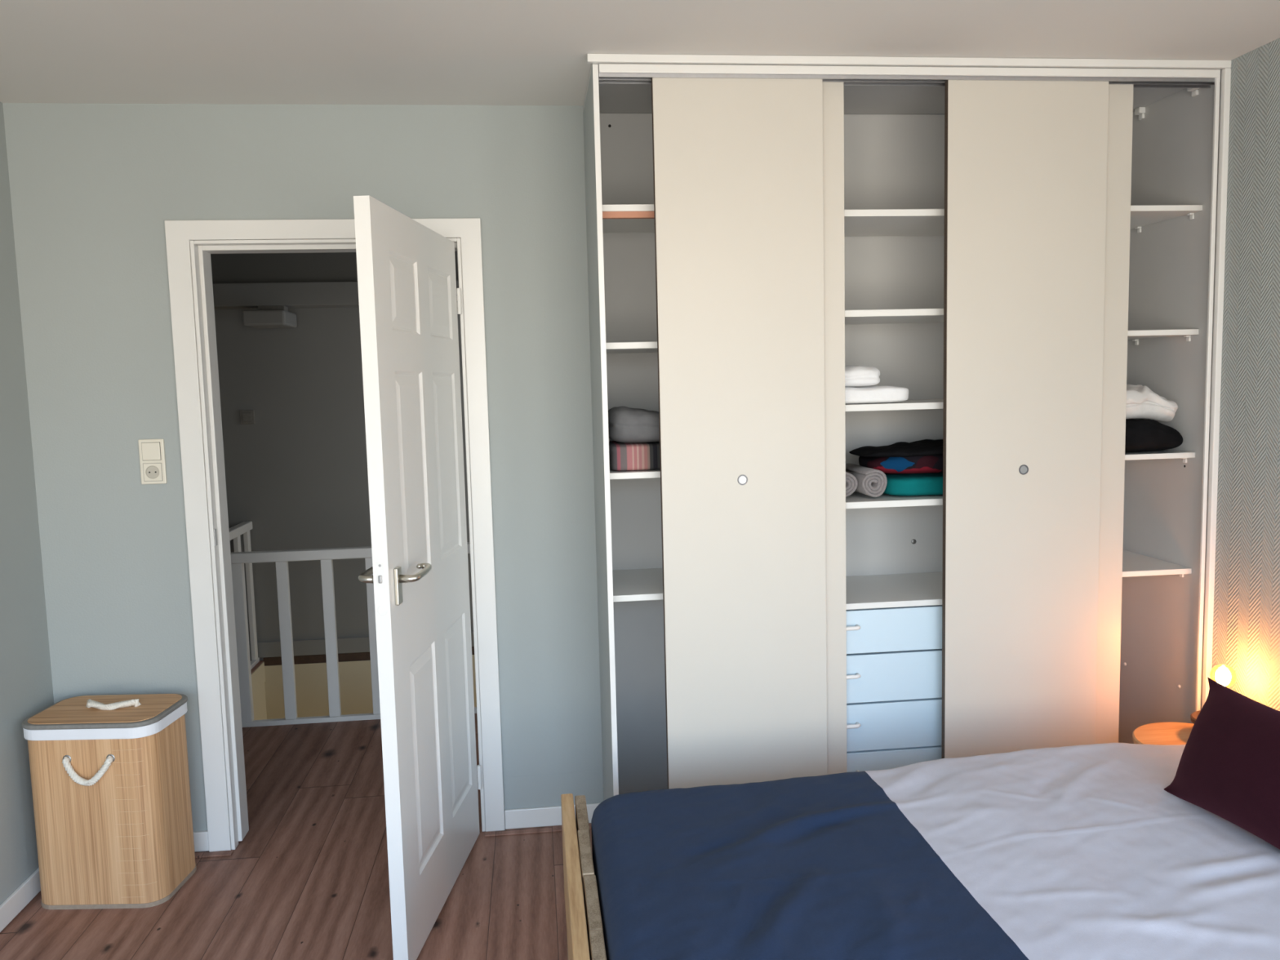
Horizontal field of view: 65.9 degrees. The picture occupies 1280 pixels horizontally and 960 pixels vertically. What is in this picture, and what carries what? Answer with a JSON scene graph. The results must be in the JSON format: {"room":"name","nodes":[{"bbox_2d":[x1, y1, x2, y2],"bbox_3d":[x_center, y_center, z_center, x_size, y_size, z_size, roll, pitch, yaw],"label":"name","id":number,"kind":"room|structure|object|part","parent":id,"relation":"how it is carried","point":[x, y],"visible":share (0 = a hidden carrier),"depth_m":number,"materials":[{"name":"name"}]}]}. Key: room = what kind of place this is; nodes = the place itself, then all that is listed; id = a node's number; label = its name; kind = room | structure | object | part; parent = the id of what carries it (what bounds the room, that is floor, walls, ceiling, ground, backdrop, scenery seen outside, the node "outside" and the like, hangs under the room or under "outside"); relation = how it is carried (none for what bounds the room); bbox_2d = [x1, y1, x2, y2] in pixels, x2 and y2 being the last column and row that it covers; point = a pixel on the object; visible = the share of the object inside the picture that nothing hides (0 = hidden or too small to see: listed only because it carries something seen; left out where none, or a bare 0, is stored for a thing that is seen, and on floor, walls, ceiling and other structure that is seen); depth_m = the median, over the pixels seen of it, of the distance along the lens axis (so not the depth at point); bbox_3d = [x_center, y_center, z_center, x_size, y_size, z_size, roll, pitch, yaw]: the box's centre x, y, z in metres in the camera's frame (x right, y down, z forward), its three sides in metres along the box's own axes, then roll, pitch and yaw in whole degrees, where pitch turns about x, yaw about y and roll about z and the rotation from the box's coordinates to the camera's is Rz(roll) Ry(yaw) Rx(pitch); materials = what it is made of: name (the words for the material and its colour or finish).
{"room":"bedroom","nodes":[
{"label":"bedroom","id":0,"kind":"room"},
{"bbox_2d":[0,102,53,905],"bbox_3d":[-1.765,0.263,1.016,0.100,2.471,4.400,-2,6,-6],"label":"wall","id":1,"kind":"structure","parent":0,"point":[26,688],"depth_m":3.06,"materials":[{"name":"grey paint"}]},
{"bbox_2d":[0,867,40,932],"bbox_3d":[-1.679,1.452,1.139,0.012,0.069,4.400,-2,6,-6],"label":"baseboard","id":2,"kind":"structure","parent":1,"relation":"attached to","point":[30,887],"depth_m":2.99,"materials":[{"name":"white paint"}]},
{"bbox_2d":[251,662,266,719],"bbox_3d":[-2.140,2.451,5.310,0.105,2.696,1.105,-2,6,-6],"label":"wall","id":3,"kind":"structure","parent":0,"point":[258,676],"depth_m":5.62,"materials":[{"name":"beige paint"}]},
{"bbox_2d":[0,660,592,959],"bbox_3d":[-0.404,1.389,2.462,4.824,0.120,6.950,-2,6,-6],"label":"floor","id":4,"kind":"structure","parent":0,"point":[317,895],"depth_m":3.06,"materials":[{"name":"brown wood"}]},
{"bbox_2d":[21,693,196,909],"bbox_3d":[-1.660,0.991,3.102,0.417,0.609,0.317,-1,6,1],"label":"laundry hamper","id":5,"kind":"object","parent":4,"relation":"on","point":[109,774],"visible":1,"depth_m":2.99,"materials":[{"name":"brown wood"}]},
{"bbox_3d":[-1.653,0.871,2.950,0.152,0.088,0.039,-1,6,1],"label":"rope handle","id":6,"kind":"part","parent":5,"relation":"part of","materials":[{"name":"fabric"}]},
{"bbox_3d":[-1.667,0.715,3.087,0.387,0.003,0.267,-1,6,1],"label":"lid panel","id":7,"kind":"part","parent":5,"relation":"part of","materials":[{"name":"brown wood"}]},
{"bbox_3d":[-1.657,0.702,3.087,0.174,0.032,0.050,-1,6,1],"label":"rope handle","id":8,"kind":"part","parent":5,"relation":"part of","materials":[{"name":"fabric"}]},
{"bbox_2d":[228,520,476,727],"bbox_3d":[-0.872,0.653,5.243,2.660,0.822,1.174,-2,6,-6],"label":"balustrade","id":9,"kind":"object","parent":4,"relation":"on","point":[282,557],"visible":0.33,"depth_m":4.59,"materials":[{"name":"white paint"}]},
{"bbox_3d":[-2.181,0.312,5.091,0.050,0.047,1.123,-2,6,-6],"label":"rail","id":10,"kind":"part","parent":9,"relation":"part of","materials":[{"name":"white paint"}]},
{"bbox_3d":[-1.847,0.755,4.576,0.056,0.750,0.040,-2,6,-6],"label":"post","id":11,"kind":"part","parent":9,"relation":"part of","materials":[{"name":"white paint"}]},
{"bbox_3d":[-2.161,1.095,5.163,0.030,0.024,1.133,-2,6,-6],"label":"rail","id":12,"kind":"part","parent":9,"relation":"part of","materials":[{"name":"white paint"}]},
{"bbox_3d":[-0.820,0.321,4.649,2.660,0.047,0.050,-2,6,-6],"label":"rail","id":13,"kind":"part","parent":9,"relation":"part of","materials":[{"name":"white paint"}]},
{"bbox_3d":[-0.800,1.103,4.726,2.660,0.024,0.030,-2,6,-6],"label":"rail","id":14,"kind":"part","parent":9,"relation":"part of","materials":[{"name":"white paint"}]},
{"bbox_2d":[560,793,606,959],"bbox_3d":[0.884,1.120,1.945,2.008,0.450,1.735,-2,6,-6],"label":"frame","id":15,"kind":"object","parent":4,"relation":"on","point":[584,931],"visible":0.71,"depth_m":2.21,"materials":[{"name":"brown wood"}]},
{"bbox_3d":[-0.100,1.071,1.831,0.032,0.280,1.735,-2,6,-6],"label":"footboard rail","id":16,"kind":"part","parent":15,"relation":"part of","materials":[{"name":"brown wood"}]},
{"bbox_3d":[0.933,1.041,1.941,1.945,0.224,1.530,-2,6,-6],"label":"mattress","id":17,"kind":"object","parent":15,"relation":"on","visible":0},
{"bbox_2d":[591,742,1279,959],"bbox_3d":[0.930,0.910,1.899,1.961,0.206,1.632,-2,6,-6],"label":"duvet","id":18,"kind":"object","parent":17,"relation":"on","point":[1075,852],"visible":0.93,"depth_m":2.11,"materials":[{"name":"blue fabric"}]},
{"bbox_2d":[1163,677,1279,849],"bbox_3d":[1.382,0.644,2.158,0.212,0.274,0.520,-3,6,-11],"label":"cushion","id":19,"kind":"object","parent":18,"relation":"on","point":[1228,767],"visible":1,"depth_m":2.17,"materials":[{"name":"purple fabric"}]},
{"bbox_2d":[582,53,1231,800],"bbox_3d":[0.816,-0.020,3.234,1.934,2.470,0.522,-2,6,-6],"label":"wardrobe","id":20,"kind":"object","parent":4,"relation":"on","point":[1013,246],"depth_m":3.03,"materials":[{"name":"beige paint"}]},
{"bbox_3d":[-0.123,0.024,3.146,0.014,2.447,0.498,-2,6,-6],"label":"panel","id":21,"kind":"part","parent":20,"relation":"part of","materials":[{"name":"white paint"}]},
{"bbox_2d":[602,204,654,232],"bbox_3d":[0.023,-0.824,3.119,0.328,0.020,0.414,-2,6,-6],"label":"shelf","id":22,"kind":"object","parent":20,"relation":"attached to","point":[622,211],"depth_m":3.05,"materials":[{"name":"white laminate"}]},
{"bbox_2d":[605,341,657,353],"bbox_3d":[0.034,-0.424,3.158,0.328,0.020,0.414,-2,6,-6],"label":"shelf","id":23,"kind":"object","parent":20,"relation":"attached to","point":[623,347],"depth_m":2.95,"materials":[{"name":"white laminate"}]},
{"bbox_2d":[608,440,660,471],"bbox_3d":[-0.001,-0.080,3.124,0.201,0.083,0.241,-2,6,-6],"label":"folded towel","id":24,"kind":"object","parent":20,"relation":"on","point":[623,456],"visible":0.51,"depth_m":3.01,"materials":[{"name":"pink fabric"}]},
{"bbox_2d":[608,406,659,443],"bbox_3d":[0.000,-0.178,3.115,0.210,0.115,0.254,-2,6,-6],"label":"folded blanket","id":25,"kind":"object","parent":24,"relation":"on","point":[626,424],"visible":0.71,"depth_m":3.00,"materials":[{"name":"grey fabric"}]},
{"bbox_2d":[609,467,660,479],"bbox_3d":[0.043,-0.036,3.197,0.328,0.020,0.414,-2,6,-6],"label":"shelf","id":26,"kind":"object","parent":20,"relation":"attached to","point":[614,474],"depth_m":2.99,"materials":[{"name":"white laminate"}]},
{"bbox_2d":[612,568,662,601],"bbox_3d":[0.053,0.338,3.233,0.328,0.020,0.414,-2,6,-6],"label":"shelf","id":27,"kind":"object","parent":20,"relation":"attached to","point":[628,584],"depth_m":3.17,"materials":[{"name":"white laminate"}]},
{"bbox_3d":[0.311,0.030,2.956,0.496,2.385,0.022,-2,6,-6],"label":"sliding door","id":28,"kind":"part","parent":20,"relation":"part of","materials":[{"name":"beige laminate"}]},
{"bbox_3d":[0.306,0.000,2.941,0.023,0.023,0.001,-2,6,-6],"label":"finger pull dish","id":29,"kind":"part","parent":20,"relation":"part of","materials":[{"name":"metal"}]},
{"bbox_3d":[0.801,-0.033,3.493,1.896,2.446,0.002,-2,6,-6],"label":"panel","id":30,"kind":"part","parent":20,"relation":"part of","materials":[{"name":"grey paint"}]},
{"bbox_3d":[0.380,0.021,2.994,0.496,2.391,0.022,-2,6,-6],"label":"sliding door","id":31,"kind":"part","parent":20,"relation":"part of","materials":[{"name":"beige laminate"}]},
{"bbox_2d":[845,471,857,497],"bbox_3d":[0.629,0.006,3.231,0.085,0.090,0.264,-2,6,-6],"label":"rolled towel","id":32,"kind":"object","parent":20,"relation":"on","point":[851,483],"visible":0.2,"depth_m":3.10,"materials":[{"name":"grey fabric"}]},
{"bbox_3d":[0.614,0.619,3.095,0.159,0.012,0.028,-2,6,-6],"label":"handle","id":33,"kind":"part","parent":20,"relation":"part of","materials":[{"name":"white plastic"}]},
{"bbox_3d":[0.610,0.464,3.079,0.159,0.012,0.028,-2,6,-6],"label":"handle","id":34,"kind":"part","parent":20,"relation":"part of","materials":[{"name":"white plastic"}]},
{"bbox_3d":[0.618,0.778,3.110,0.159,0.012,0.028,-2,6,-6],"label":"handle","id":35,"kind":"part","parent":20,"relation":"part of","materials":[{"name":"white plastic"}]},
{"bbox_2d":[845,463,887,497],"bbox_3d":[0.726,-0.001,3.241,0.082,0.087,0.264,-2,6,-6],"label":"rolled towel","id":36,"kind":"object","parent":20,"relation":"on","point":[872,482],"visible":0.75,"depth_m":3.12,"materials":[{"name":"grey fabric"}]},
{"bbox_2d":[844,386,908,404],"bbox_3d":[0.643,-0.274,3.182,0.401,0.055,0.262,-2,6,-6],"label":"folded towel","id":37,"kind":"object","parent":20,"relation":"on","point":[865,394],"visible":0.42,"depth_m":3.07,"materials":[{"name":"white fabric"}]},
{"bbox_2d":[844,365,879,386],"bbox_3d":[0.606,-0.334,3.174,0.304,0.072,0.247,-2,6,-6],"label":"folded towel","id":38,"kind":"object","parent":37,"relation":"on","point":[855,375],"visible":0.38,"depth_m":3.07,"materials":[{"name":"white fabric"}]},
{"bbox_3d":[0.635,0.948,3.152,0.733,0.154,0.018,-2,6,-6],"label":"drawer","id":39,"kind":"part","parent":20,"relation":"part of","materials":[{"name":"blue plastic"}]},
{"bbox_3d":[0.710,0.788,3.333,0.934,0.848,0.446,-2,6,-6],"label":"drawer unit","id":40,"kind":"part","parent":20,"relation":"part of","materials":[{"name":"white wood"}]},
{"bbox_3d":[0.631,0.789,3.136,0.733,0.152,0.018,-2,6,-6],"label":"drawer","id":41,"kind":"part","parent":20,"relation":"part of","materials":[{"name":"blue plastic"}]},
{"bbox_3d":[0.627,0.631,3.121,0.733,0.154,0.018,-2,6,-6],"label":"drawer","id":42,"kind":"part","parent":20,"relation":"part of","materials":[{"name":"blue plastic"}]},
{"bbox_3d":[0.623,0.480,3.106,0.733,0.138,0.018,-2,6,-6],"label":"drawer","id":43,"kind":"part","parent":20,"relation":"part of","materials":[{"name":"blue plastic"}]},
{"bbox_2d":[845,491,942,508],"bbox_3d":[0.689,0.058,3.277,0.934,0.020,0.414,-2,6,-6],"label":"shelf","id":44,"kind":"object","parent":20,"relation":"attached to","point":[856,500],"depth_m":3.09,"materials":[{"name":"white laminate"}]},
{"bbox_2d":[844,399,943,411],"bbox_3d":[0.682,-0.243,3.248,0.934,0.020,0.414,-2,6,-6],"label":"shelf","id":45,"kind":"object","parent":20,"relation":"attached to","point":[909,405],"depth_m":3.06,"materials":[{"name":"white laminate"}]},
{"bbox_2d":[844,308,943,324],"bbox_3d":[0.674,-0.529,3.219,0.934,0.020,0.414,-2,6,-6],"label":"shelf","id":46,"kind":"object","parent":20,"relation":"attached to","point":[915,316],"depth_m":3.06,"materials":[{"name":"white laminate"}]},
{"bbox_2d":[844,208,944,236],"bbox_3d":[0.667,-0.828,3.190,0.934,0.020,0.414,-2,6,-6],"label":"shelf","id":47,"kind":"object","parent":20,"relation":"attached to","point":[880,222],"depth_m":3.13,"materials":[{"name":"white laminate"}]},
{"bbox_3d":[0.792,-1.238,3.127,1.918,0.022,0.498,-2,6,-6],"label":"panel","id":48,"kind":"part","parent":20,"relation":"part of","materials":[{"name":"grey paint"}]},
{"bbox_3d":[0.813,-1.214,2.865,1.934,0.022,0.018,-2,6,-6],"label":"trim","id":49,"kind":"part","parent":20,"relation":"part of","materials":[{"name":"white paint"}]},
{"bbox_2d":[883,472,942,496],"bbox_3d":[0.945,0.006,3.267,0.343,0.069,0.262,-2,6,-6],"label":"folded cloth","id":50,"kind":"object","parent":20,"relation":"on","point":[929,483],"visible":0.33,"depth_m":3.14,"materials":[{"name":"teal fabric"}]},
{"bbox_2d":[848,439,942,473],"bbox_3d":[0.918,-0.079,3.254,0.442,0.105,0.270,-2,6,-6],"label":"folded garment","id":51,"kind":"object","parent":50,"relation":"on","point":[926,455],"visible":0.62,"depth_m":3.14,"materials":[{"name":"black fabric"}]},
{"bbox_3d":[1.181,-0.032,3.035,0.023,0.023,0.001,-2,6,-6],"label":"finger pull dish","id":52,"kind":"part","parent":20,"relation":"part of","materials":[{"name":"metal"}]},
{"bbox_3d":[1.182,-0.002,3.049,0.500,2.385,0.022,-2,6,-6],"label":"sliding door","id":53,"kind":"part","parent":20,"relation":"part of","materials":[{"name":"beige laminate"}]},
{"bbox_3d":[1.278,-0.011,3.090,0.496,2.391,0.022,-2,6,-6],"label":"sliding door","id":54,"kind":"part","parent":20,"relation":"part of","materials":[{"name":"beige laminate"}]},
{"bbox_2d":[1124,418,1182,452],"bbox_3d":[1.586,-0.156,3.283,0.371,0.121,0.293,-2,6,-6],"label":"folded clothes","id":55,"kind":"object","parent":20,"relation":"on","point":[1141,434],"visible":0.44,"depth_m":3.15,"materials":[{"name":"black fabric"}]},
{"bbox_2d":[1125,384,1177,422],"bbox_3d":[1.582,-0.253,3.271,0.349,0.129,0.254,-2,6,-6],"label":"crumpled cloth","id":56,"kind":"object","parent":55,"relation":"on","point":[1142,402],"visible":0.34,"depth_m":3.17,"materials":[{"name":"white fabric"}]},
{"bbox_2d":[1122,549,1191,577],"bbox_3d":[1.475,0.288,3.386,0.602,0.018,0.414,-2,6,-6],"label":"shelf","id":57,"kind":"object","parent":20,"relation":"attached to","point":[1135,562],"depth_m":3.27,"materials":[{"name":"white laminate"}]},
{"bbox_2d":[1124,449,1195,460],"bbox_3d":[1.465,-0.089,3.349,0.602,0.018,0.414,-2,6,-6],"label":"shelf","id":58,"kind":"object","parent":20,"relation":"attached to","point":[1165,455],"depth_m":3.17,"materials":[{"name":"white laminate"}]},
{"bbox_2d":[1127,328,1199,339],"bbox_3d":[1.456,-0.480,3.311,0.602,0.018,0.414,-2,6,-6],"label":"shelf","id":59,"kind":"object","parent":20,"relation":"attached to","point":[1133,334],"depth_m":3.14,"materials":[{"name":"white laminate"}]},
{"bbox_2d":[1129,204,1202,229],"bbox_3d":[1.446,-0.864,3.273,0.602,0.018,0.414,-2,6,-6],"label":"shelf","id":60,"kind":"object","parent":20,"relation":"attached to","point":[1152,216],"depth_m":3.15,"materials":[{"name":"white laminate"}]},
{"bbox_3d":[1.773,-0.044,3.349,0.005,2.447,0.499,-2,6,-6],"label":"panel","id":61,"kind":"part","parent":20,"relation":"part of","materials":[{"name":"grey paint"}]},
{"bbox_3d":[1.795,-0.019,3.088,0.020,2.448,0.018,-2,6,-6],"label":"trim","id":62,"kind":"part","parent":20,"relation":"part of","materials":[{"name":"white paint"}]},
{"bbox_2d":[1132,722,1194,745],"bbox_3d":[1.672,1.003,2.989,0.332,0.441,0.332,-2,6,-6],"label":"side table","id":63,"kind":"object","parent":4,"relation":"on","point":[1157,733],"visible":0.23,"depth_m":3.03,"materials":[{"name":"brown wood"}]},
{"bbox_2d":[1190,664,1236,724],"bbox_3d":[1.743,0.667,2.960,0.158,0.230,0.158,-2,6,-6],"label":"table lamp","id":64,"kind":"object","parent":63,"relation":"on","point":[1223,676],"visible":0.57,"depth_m":2.95,"materials":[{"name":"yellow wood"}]},
{"bbox_3d":[1.745,0.591,2.953,0.069,0.078,0.069,-2,6,-6],"label":"bulb","id":65,"kind":"part","parent":64,"relation":"part of","materials":[{"name":"white glass"}]},
{"bbox_2d":[2,102,603,831],"bbox_3d":[-0.110,-0.018,3.447,3.929,2.471,0.100,-2,6,-6],"label":"wall","id":66,"kind":"structure","parent":0,"point":[94,188],"depth_m":3.24,"materials":[{"name":"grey paint"}]},
{"bbox_2d":[137,439,167,484],"bbox_3d":[-1.592,-0.060,3.221,0.079,0.147,0.014,-2,6,-6],"label":"light switch","id":67,"kind":"object","parent":66,"relation":"attached to","point":[151,451],"visible":1,"depth_m":3.22,"materials":[{"name":"beige plastic"}]},
{"bbox_2d":[142,462,162,480],"bbox_3d":[-1.591,-0.026,3.221,0.056,0.057,0.001,-2,6,-6],"label":"socket","id":68,"kind":"object","parent":67,"relation":"attached to","point":[151,471],"depth_m":3.22,"materials":[{"name":"beige plastic"}]},
{"bbox_2d":[193,831,208,852],"bbox_3d":[-1.691,1.236,3.335,0.450,0.069,0.012,-2,6,-6],"label":"baseboard","id":69,"kind":"structure","parent":66,"relation":"attached to","point":[201,843],"depth_m":3.35,"materials":[{"name":"white paint"}]},
{"bbox_2d":[195,849,233,857],"bbox_3d":[-1.645,1.273,3.315,0.532,0.006,0.031,-2,6,-6],"label":"trim","id":70,"kind":"structure","parent":66,"relation":"attached to","point":[222,853],"depth_m":3.33,"materials":[{"name":"brown wood"}]},
{"bbox_2d":[164,217,505,851],"bbox_3d":[-1.002,0.195,3.368,0.997,2.104,0.136,-2,6,-6],"label":"trim","id":71,"kind":"structure","parent":66,"relation":"attached to","point":[190,244],"depth_m":3.29,"materials":[{"name":"white paint"}]},
{"bbox_3d":[-1.409,0.190,3.276,0.003,0.055,0.020,-2,6,-6],"label":"strike plate","id":72,"kind":"part","parent":71,"relation":"part of","materials":[{"name":"metal"}]},
{"bbox_2d":[353,195,481,959],"bbox_3d":[-0.629,0.266,2.924,0.170,2.015,0.841,-1,6,4],"label":"door","id":73,"kind":"structure","parent":66,"relation":"in","point":[409,305],"depth_m":2.76,"materials":[{"name":"white paint"}]},
{"bbox_3d":[-0.707,0.248,2.630,0.055,0.029,0.149,-1,6,4],"label":"lever","id":74,"kind":"part","parent":73,"relation":"part of","materials":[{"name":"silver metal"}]},
{"bbox_3d":[-0.628,0.275,2.564,0.011,0.097,0.035,-1,6,4],"label":"handle plate","id":75,"kind":"part","parent":73,"relation":"part of","materials":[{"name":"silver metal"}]},
{"bbox_3d":[-0.593,0.246,2.623,0.055,0.029,0.149,-1,6,4],"label":"lever","id":76,"kind":"part","parent":73,"relation":"part of","materials":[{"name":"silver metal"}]},
{"bbox_2d":[484,822,591,836],"bbox_3d":[-0.333,1.225,3.459,0.417,0.006,0.038,-2,6,-6],"label":"trim","id":77,"kind":"structure","parent":66,"relation":"attached to","point":[557,828],"depth_m":3.44,"materials":[{"name":"brown wood"}]},
{"bbox_2d":[504,803,599,829],"bbox_3d":[-0.302,1.186,3.484,0.347,0.069,0.012,-2,6,-6],"label":"baseboard","id":78,"kind":"structure","parent":66,"relation":"attached to","point":[543,816],"depth_m":3.47,"materials":[{"name":"white paint"}]},
{"bbox_2d":[503,770,602,777],"bbox_3d":[0.641,1.003,3.577,2.254,0.003,0.001,-2,6,-6],"label":"trim","id":79,"kind":"structure","parent":66,"relation":"attached to","point":[597,771],"depth_m":3.47,"materials":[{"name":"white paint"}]},
{"bbox_2d":[210,251,476,719],"bbox_3d":[-1.396,1.132,5.883,3.600,5.171,0.115,-2,6,-6],"label":"wall","id":80,"kind":"structure","parent":0,"point":[299,473],"depth_m":5.66,"materials":[{"name":"grey paint"}]},
{"bbox_2d":[239,409,254,424],"bbox_3d":[-2.229,-0.357,5.598,0.080,0.080,0.014,-2,6,-6],"label":"switch","id":81,"kind":"object","parent":80,"relation":"attached to","point":[246,416],"visible":1,"depth_m":5.59,"materials":[{"name":"white plastic"}]},
{"bbox_2d":[241,306,297,328],"bbox_3d":[-2.005,-0.888,5.347,0.220,0.115,0.280,-2,6,-6],"label":"ceiling fixture","id":82,"kind":"object","parent":80,"relation":"attached to","point":[266,317],"visible":1,"depth_m":5.22,"materials":[{"name":"grey paint"}]},
{"bbox_2d":[212,280,458,309],"bbox_3d":[-1.436,-1.041,5.527,3.600,0.125,0.200,-2,6,-6],"label":"beam","id":83,"kind":"structure","parent":80,"relation":"attached to","point":[315,294],"depth_m":5.38,"materials":[{"name":"grey paint"}]},
{"bbox_2d":[248,631,474,657],"bbox_3d":[-1.395,0.958,5.816,3.600,0.090,0.014,-2,6,-6],"label":"baseboard","id":84,"kind":"structure","parent":80,"relation":"attached to","point":[358,644],"depth_m":5.76,"materials":[{"name":"grey paint"}]},
{"bbox_2d":[262,646,474,666],"bbox_3d":[-0.897,1.010,5.878,2.600,0.048,0.012,-2,6,-6],"label":"trim","id":85,"kind":"structure","parent":80,"relation":"attached to","point":[312,659],"depth_m":5.77,"materials":[{"name":"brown wood"}]},
{"bbox_2d":[0,0,1279,106],"bbox_3d":[0.105,-1.084,1.095,3.929,0.100,4.600,-2,6,-6],"label":"ceiling","id":86,"kind":"structure","parent":0,"point":[402,52],"depth_m":2.64,"materials":[{"name":"paint"}]},
{"bbox_2d":[1211,37,1279,711],"bbox_3d":[2.039,0.127,1.425,0.100,2.471,4.400,-2,6,-6],"label":"wall","id":87,"kind":"structure","parent":0,"point":[1246,616],"depth_m":2.93,"materials":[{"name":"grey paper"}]}
]}

